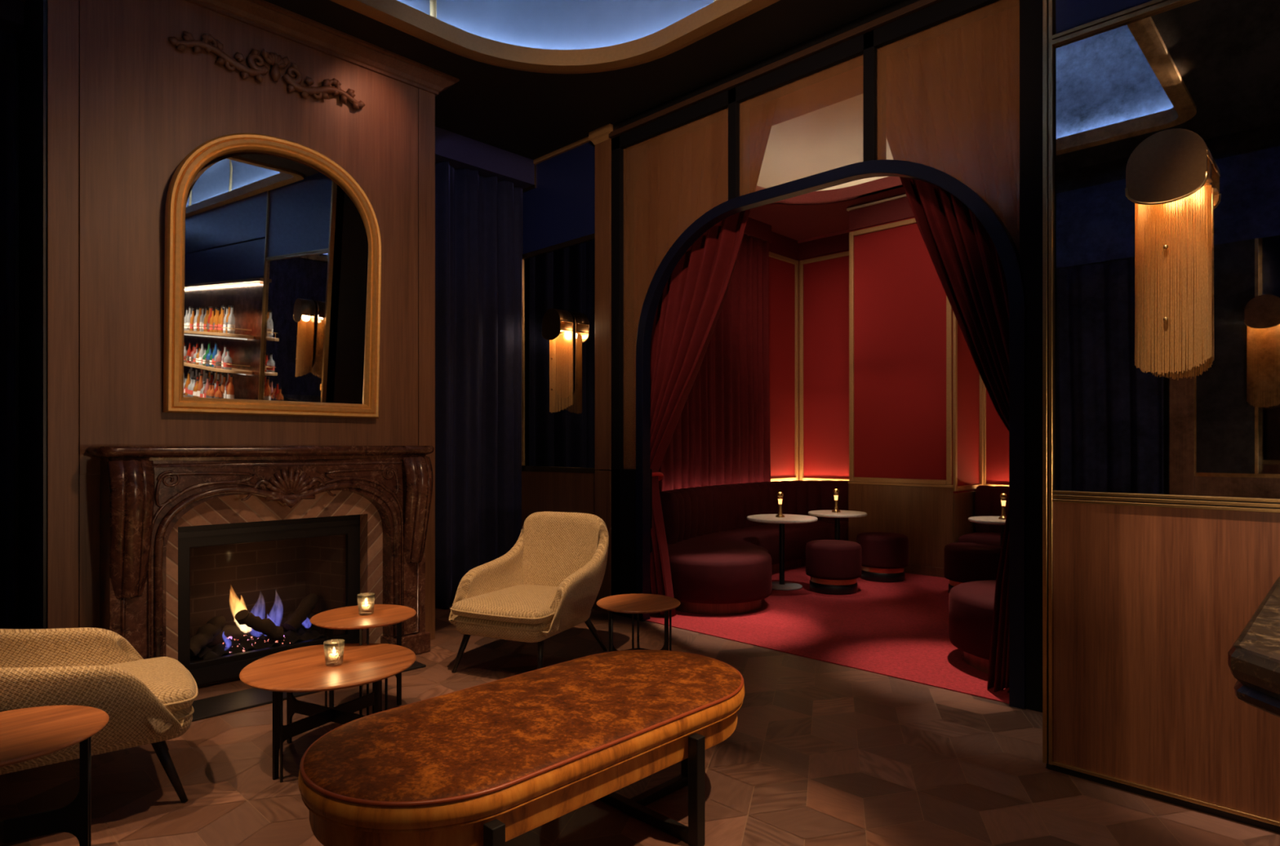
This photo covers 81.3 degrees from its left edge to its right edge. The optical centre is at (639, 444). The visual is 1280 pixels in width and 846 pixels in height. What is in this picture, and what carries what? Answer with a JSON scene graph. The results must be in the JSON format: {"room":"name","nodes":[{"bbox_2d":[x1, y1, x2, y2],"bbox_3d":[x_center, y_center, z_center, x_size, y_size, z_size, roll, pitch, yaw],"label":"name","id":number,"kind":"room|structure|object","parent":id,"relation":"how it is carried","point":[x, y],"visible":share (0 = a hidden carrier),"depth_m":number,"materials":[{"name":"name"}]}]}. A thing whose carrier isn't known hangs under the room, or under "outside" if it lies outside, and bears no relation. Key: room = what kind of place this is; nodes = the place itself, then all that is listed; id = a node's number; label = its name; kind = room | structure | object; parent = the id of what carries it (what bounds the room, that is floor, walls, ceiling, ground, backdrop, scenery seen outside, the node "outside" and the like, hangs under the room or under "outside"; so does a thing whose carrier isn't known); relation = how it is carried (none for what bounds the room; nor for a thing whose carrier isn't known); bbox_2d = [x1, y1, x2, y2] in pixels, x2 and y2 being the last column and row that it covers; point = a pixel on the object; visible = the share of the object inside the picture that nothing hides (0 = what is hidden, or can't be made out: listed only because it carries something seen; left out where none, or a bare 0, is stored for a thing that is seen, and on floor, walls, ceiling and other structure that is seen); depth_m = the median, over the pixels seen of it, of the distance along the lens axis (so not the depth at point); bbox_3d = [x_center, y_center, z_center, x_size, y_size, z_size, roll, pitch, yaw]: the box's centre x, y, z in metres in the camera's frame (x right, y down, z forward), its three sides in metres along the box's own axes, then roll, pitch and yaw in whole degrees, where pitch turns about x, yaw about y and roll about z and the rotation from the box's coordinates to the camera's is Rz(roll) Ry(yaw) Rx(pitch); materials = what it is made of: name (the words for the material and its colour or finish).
{"room":"cocktail lounge","nodes":[
{"label":"cocktail lounge","id":0,"kind":"room"},
{"bbox_2d":[18,0,459,687],"bbox_3d":[-2.506,-0.600,4.756,1.170,3.900,2.370,0,0,44],"label":"wall","id":1,"kind":"structure","parent":0,"point":[109,108],"depth_m":4.00,"materials":[{"name":"brown wood"}]},
{"bbox_2d":[168,31,364,109],"bbox_3d":[-2.156,-2.210,4.407,0.059,0.217,1.100,0,0,44],"label":"carved applique","id":2,"kind":"object","parent":1,"relation":"attached to","point":[276,60],"visible":1,"depth_m":4.36,"materials":[{"name":"brown wood"}]},
{"bbox_2d":[163,133,382,417],"bbox_3d":[-2.105,-0.981,4.400,0.130,1.616,1.200,0,0,44],"label":"wall mirror","id":3,"kind":"object","parent":1,"relation":"attached to","point":[273,268],"visible":1,"depth_m":4.35,"materials":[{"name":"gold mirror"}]},
{"bbox_2d":[0,0,534,628],"bbox_3d":[-2.853,-0.600,5.017,0.410,3.900,5.200,0,0,44],"label":"wall","id":4,"kind":"structure","parent":0,"point":[460,151],"depth_m":4.31,"materials":[{"name":"black paint"}]},
{"bbox_2d":[435,160,522,608],"bbox_3d":[-1.523,-0.506,6.262,0.184,3.688,1.364,0,0,44],"label":"curtain","id":5,"kind":"object","parent":4,"relation":"hanging from","point":[478,219],"visible":0.58,"depth_m":6.31,"materials":[{"name":"fabric"}]},
{"bbox_2d":[263,0,899,159],"bbox_3d":[2.100,-3.043,0.292,14.000,1.057,5.350,0,0,44],"label":"ceiling","id":6,"kind":"structure","parent":0,"point":[535,77],"depth_m":5.00,"materials":[{"name":"black paint"}]},
{"bbox_2d":[0,603,1279,845],"bbox_3d":[2.050,1.375,0.383,14.199,0.050,5.561,0,0,44],"label":"floor","id":7,"kind":"structure","parent":0,"point":[817,753],"depth_m":2.99,"materials":[{"name":"brown wood"}]},
{"bbox_2d":[0,704,109,845],"bbox_3d":[-1.873,1.100,2.190,0.510,0.500,0.510,0,0,44],"label":"table","id":8,"kind":"object","parent":7,"relation":"on","point":[26,734],"visible":1,"depth_m":2.25,"materials":[{"name":"brown wood"}]},
{"bbox_2d":[0,626,197,802],"bbox_3d":[-2.209,0.904,2.823,0.893,0.905,0.764,0,0,-38],"label":"lounge chair","id":9,"kind":"object","parent":7,"relation":"on","point":[148,700],"visible":0.88,"depth_m":2.73,"materials":[{"name":"beige fabric"}]},
{"bbox_2d":[106,656,195,711],"bbox_3d":[-2.157,0.954,2.864,0.748,0.102,0.634,0,0,-38],"label":"seat cushion","id":10,"kind":"object","parent":9,"relation":"on","point":[166,677],"depth_m":2.94,"materials":[{"name":"beige fabric"}]},
{"bbox_2d":[86,445,433,684],"bbox_3d":[-2.187,0.677,4.444,0.802,1.345,1.820,0,0,44],"label":"fireplace","id":11,"kind":"object","parent":7,"relation":"on","point":[191,535],"visible":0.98,"depth_m":4.35,"materials":[{"name":"red stone"}]},
{"bbox_2d":[190,615,226,656],"bbox_3d":[-2.526,1.107,4.315,0.104,0.198,0.236,0,0,23],"label":"log","id":12,"kind":"object","parent":11,"relation":"in","point":[206,633],"visible":0.91,"depth_m":4.30,"materials":[{"name":"brown wood"}]},
{"bbox_2d":[86,445,433,461],"bbox_3d":[-2.052,0.046,4.313,0.330,0.083,1.820,0,0,44],"label":"mantel shelf","id":13,"kind":"object","parent":11,"relation":"attached to","point":[107,453],"depth_m":4.10,"materials":[{"name":"red stone"}]},
{"bbox_2d":[195,615,324,659],"bbox_3d":[-2.328,1.036,4.560,0.309,0.433,0.688,0,0,44],"label":"fire","id":14,"kind":"object","parent":11,"relation":"in","point":[254,640],"visible":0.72,"depth_m":4.45,"materials":[{"name":"black"}]},
{"bbox_2d":[234,608,284,639],"bbox_3d":[-2.274,1.078,4.445,0.256,0.212,0.098,0,0,-42],"label":"log","id":15,"kind":"object","parent":14,"relation":"on","point":[266,626],"visible":1,"depth_m":4.42,"materials":[{"name":"brown wood"}]},
{"bbox_2d":[205,610,314,647],"bbox_3d":[-2.377,1.138,4.624,0.129,0.130,0.684,0,0,44],"label":"log","id":16,"kind":"object","parent":14,"relation":"on","point":[235,631],"visible":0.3,"depth_m":4.51,"materials":[{"name":"brown wood"}]},
{"bbox_2d":[283,593,318,631],"bbox_3d":[-2.152,1.069,4.732,0.103,0.211,0.248,0,0,19],"label":"log","id":17,"kind":"object","parent":14,"relation":"on","point":[295,620],"visible":1,"depth_m":4.70,"materials":[{"name":"brown wood"}]},
{"bbox_2d":[189,637,359,684],"bbox_3d":[-2.158,1.278,4.402,0.013,0.085,1.030,0,0,44],"label":"grille","id":18,"kind":"object","parent":11,"relation":"attached to","point":[230,668],"depth_m":4.22,"materials":[{"name":"black metal"}]},
{"bbox_2d":[191,660,426,721],"bbox_3d":[-1.884,1.345,4.156,0.300,0.013,1.360,0,0,44],"label":"hearth slab","id":19,"kind":"object","parent":7,"relation":"on","point":[212,706],"visible":0.23,"depth_m":3.90,"materials":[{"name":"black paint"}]},
{"bbox_2d":[239,643,416,782],"bbox_3d":[-1.349,1.150,3.256,0.708,0.400,0.709,0,0,44],"label":"table","id":20,"kind":"object","parent":7,"relation":"on","point":[303,668],"visible":0.89,"depth_m":3.17,"materials":[{"name":"brown wood"}]},
{"bbox_2d":[323,638,344,666],"bbox_3d":[-1.324,0.900,3.226,0.086,0.100,0.086,0,0,44],"label":"candle holder","id":21,"kind":"object","parent":20,"relation":"on","point":[335,656],"visible":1,"depth_m":3.21,"materials":[{"name":"clear glass"}]},
{"bbox_2d":[328,652,339,661],"bbox_3d":[-1.324,0.918,3.226,0.044,0.026,0.044,0,0,44],"label":"candle","id":22,"kind":"object","parent":21,"relation":"on","point":[335,656],"depth_m":3.21,"materials":[{"name":"wax"}]},
{"bbox_2d":[309,604,416,715],"bbox_3d":[-1.383,1.100,3.738,0.500,0.500,0.500,0,0,44],"label":"table","id":23,"kind":"object","parent":7,"relation":"on","point":[384,615],"visible":0.64,"depth_m":3.70,"materials":[{"name":"brown wood"}]},
{"bbox_2d":[356,592,375,615],"bbox_3d":[-1.377,0.800,3.745,0.086,0.100,0.086,0,0,44],"label":"candle holder","id":24,"kind":"object","parent":23,"relation":"on","point":[366,607],"visible":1,"depth_m":3.73,"materials":[{"name":"clear glass"}]},
{"bbox_2d":[361,604,370,611],"bbox_3d":[-1.377,0.818,3.745,0.044,0.026,0.044,0,0,44],"label":"candle","id":25,"kind":"object","parent":24,"relation":"on","point":[365,607],"depth_m":3.72,"materials":[{"name":"wax"}]},
{"bbox_2d":[297,648,744,845],"bbox_3d":[-0.304,1.119,2.560,0.812,0.463,1.698,0,0,44],"label":"coffee table","id":26,"kind":"object","parent":7,"relation":"on","point":[491,763],"visible":1,"depth_m":2.28,"materials":[{"name":"brown wood"}]},
{"bbox_2d":[448,511,608,672],"bbox_3d":[-0.675,0.904,4.642,0.764,0.905,0.893,0,0,25],"label":"lounge chair","id":27,"kind":"object","parent":7,"relation":"on","point":[548,584],"visible":1,"depth_m":4.65,"materials":[{"name":"beige fabric"}]},
{"bbox_2d":[451,583,557,623],"bbox_3d":[-0.702,0.954,4.582,0.634,0.102,0.748,0,0,25],"label":"seat cushion","id":28,"kind":"object","parent":27,"relation":"on","point":[486,603],"depth_m":4.34,"materials":[{"name":"beige fabric"}]},
{"bbox_2d":[596,593,680,651],"bbox_3d":[-0.008,1.100,4.045,0.456,0.500,0.456,0,0,44],"label":"table","id":29,"kind":"object","parent":7,"relation":"on","point":[633,603],"visible":0.69,"depth_m":3.98,"materials":[{"name":"brown wood"}]},
{"bbox_2d":[637,178,799,481],"bbox_3d":[0.671,-0.650,8.236,0.320,4.000,4.270,0,0,44],"label":"wall","id":30,"kind":"structure","parent":0,"point":[784,260],"depth_m":9.46,"materials":[{"name":"red fabric"}]},
{"bbox_2d":[634,197,770,491],"bbox_3d":[0.516,-0.576,7.976,0.141,3.828,2.945,0,0,44],"label":"curtain","id":31,"kind":"object","parent":30,"relation":"hanging from","point":[721,435],"visible":0.31,"depth_m":8.44,"materials":[{"name":"fabric"}]},
{"bbox_2d":[643,65,906,240],"bbox_3d":[2.664,-2.965,6.320,5.810,0.630,4.230,0,0,44],"label":"ceiling","id":32,"kind":"structure","parent":0,"point":[816,128],"depth_m":8.07,"materials":[{"name":"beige paint"}]},
{"bbox_2d":[521,0,1042,711],"bbox_3d":[0.561,-0.600,5.274,4.640,3.900,0.205,0,0,44],"label":"wall","id":33,"kind":"structure","parent":0,"point":[578,213],"depth_m":5.63,"materials":[{"name":"blue paint"}]},
{"bbox_2d":[542,308,573,413],"bbox_3d":[-0.699,-0.710,6.345,0.248,0.884,0.158,0,0,44],"label":"wall sconce","id":34,"kind":"object","parent":33,"relation":"attached to","point":[557,325],"visible":1,"depth_m":6.29,"materials":[{"name":"gold metal"}]},
{"bbox_2d":[647,97,777,616],"bbox_3d":[0.500,-0.645,5.567,1.441,3.971,0.182,0,0,41],"label":"curtain","id":35,"kind":"object","parent":33,"relation":"hanging from","point":[689,171],"visible":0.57,"depth_m":5.68,"materials":[{"name":"red fabric"}]},
{"bbox_2d":[652,471,663,480],"bbox_3d":[0.081,0.370,5.976,0.193,0.364,0.270,0,0,44],"label":"tieback","id":36,"kind":"object","parent":35,"relation":"attached to","point":[660,474],"visible":0.18,"depth_m":5.94,"materials":[{"name":"red fabric"}]},
{"bbox_2d":[885,5,1019,692],"bbox_3d":[1.808,-0.640,4.256,1.241,3.981,0.190,0,0,43],"label":"curtain","id":37,"kind":"object","parent":33,"relation":"hanging from","point":[953,97],"visible":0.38,"depth_m":4.19,"materials":[{"name":"red fabric"}]},
{"bbox_2d":[593,565,1008,703],"bbox_3d":[2.615,1.367,6.270,5.610,0.046,4.370,0,0,44],"label":"carpet","id":38,"kind":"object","parent":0,"point":[900,629],"depth_m":5.49,"materials":[{"name":"red carpet"}]},
{"bbox_2d":[659,480,848,614],"bbox_3d":[1.169,0.884,7.624,1.448,0.920,3.804,0,0,32],"label":"banquette","id":39,"kind":"object","parent":38,"relation":"on","point":[722,562],"visible":0.77,"depth_m":7.22,"materials":[{"name":"red fabric"}]},
{"bbox_2d":[746,513,817,590],"bbox_3d":[1.347,1.011,7.067,0.660,0.654,0.660,0,0,44],"label":"pedestal table","id":40,"kind":"object","parent":38,"relation":"on","point":[770,517],"visible":0.93,"depth_m":7.04,"materials":[{"name":"white stone"}]},
{"bbox_2d":[775,491,784,517],"bbox_3d":[1.332,0.565,7.081,0.084,0.238,0.084,0,0,44],"label":"table lamp","id":41,"kind":"object","parent":40,"relation":"on","point":[780,495],"visible":1,"depth_m":7.07,"materials":[{"name":"gold metal"}]},
{"bbox_2d":[805,539,861,595],"bbox_3d":[1.787,1.121,6.889,0.500,0.446,0.500,0,0,44],"label":"stool","id":42,"kind":"object","parent":38,"relation":"on","point":[833,566],"visible":1,"depth_m":6.69,"materials":[{"name":"red fabric"}]},
{"bbox_2d":[808,509,866,539],"bbox_3d":[2.005,1.011,7.571,0.580,0.654,0.580,0,0,44],"label":"pedestal table","id":43,"kind":"object","parent":38,"relation":"on","point":[826,513],"visible":0.57,"depth_m":7.47,"materials":[{"name":"white stone"}]},
{"bbox_2d":[831,488,839,512],"bbox_3d":[1.998,0.565,7.592,0.084,0.238,0.084,0,0,44],"label":"table lamp","id":44,"kind":"object","parent":43,"relation":"on","point":[836,491],"visible":1,"depth_m":7.58,"materials":[{"name":"gold metal"}]},
{"bbox_2d":[856,532,908,582],"bbox_3d":[2.437,1.121,7.498,0.500,0.446,0.500,0,0,44],"label":"stool","id":45,"kind":"object","parent":38,"relation":"on","point":[884,555],"visible":0.91,"depth_m":7.30,"materials":[{"name":"red fabric"}]},
{"bbox_2d":[944,542,1001,593],"bbox_3d":[2.999,1.121,6.685,0.500,0.446,0.500,0,0,44],"label":"stool","id":46,"kind":"object","parent":38,"relation":"on","point":[964,562],"visible":0.56,"depth_m":6.50,"materials":[{"name":"red fabric"}]},
{"bbox_2d":[948,484,1008,673],"bbox_3d":[3.263,0.884,5.694,2.628,0.920,3.860,0,0,44],"label":"banquette","id":47,"kind":"object","parent":38,"relation":"on","point":[971,603],"visible":0.11,"depth_m":4.55,"materials":[{"name":"red fabric"}]},
{"bbox_2d":[968,515,1005,546],"bbox_3d":[3.357,1.011,6.880,0.600,0.654,0.600,0,0,44],"label":"pedestal table","id":48,"kind":"object","parent":38,"relation":"on","point":[993,520],"visible":0.28,"depth_m":6.84,"materials":[{"name":"white stone"}]},
{"bbox_2d":[998,493,1007,519],"bbox_3d":[3.357,0.565,6.880,0.084,0.238,0.084,0,0,44],"label":"table lamp","id":49,"kind":"object","parent":48,"relation":"on","point":[1003,495],"visible":0.95,"depth_m":6.87,"materials":[{"name":"gold metal"}]},
{"bbox_2d":[797,229,1008,486],"bbox_3d":[4.057,-0.650,7.748,5.610,4.000,0.280,0,0,44],"label":"wall","id":50,"kind":"structure","parent":0,"point":[824,260],"depth_m":9.42,"materials":[{"name":"red fabric"}]},
{"bbox_2d":[846,194,983,577],"bbox_3d":[3.021,-0.650,8.197,1.180,4.000,0.845,0,0,44],"label":"wall","id":51,"kind":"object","parent":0,"point":[916,384],"visible":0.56,"depth_m":7.89,"materials":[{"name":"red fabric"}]},
{"bbox_2d":[1042,0,1279,832],"bbox_3d":[5.197,-0.600,0.219,9.065,3.900,0.890,0,0,44],"label":"wall","id":52,"kind":"structure","parent":0,"point":[1161,493],"depth_m":2.84,"materials":[{"name":"black paint"}]},
{"bbox_2d":[1124,128,1213,374],"bbox_3d":[1.948,-0.695,2.742,0.248,0.884,0.158,0,0,44],"label":"wall sconce","id":53,"kind":"object","parent":52,"relation":"attached to","point":[1168,180],"visible":1,"depth_m":2.69,"materials":[{"name":"gold metal"}]},
{"bbox_2d":[1227,576,1279,716],"bbox_3d":[2.812,0.810,-0.469,4.950,1.080,0.845,0,0,44],"label":"countertop","id":54,"kind":"structure","parent":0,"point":[1254,657],"depth_m":0.98,"materials":[{"name":"black stone"}]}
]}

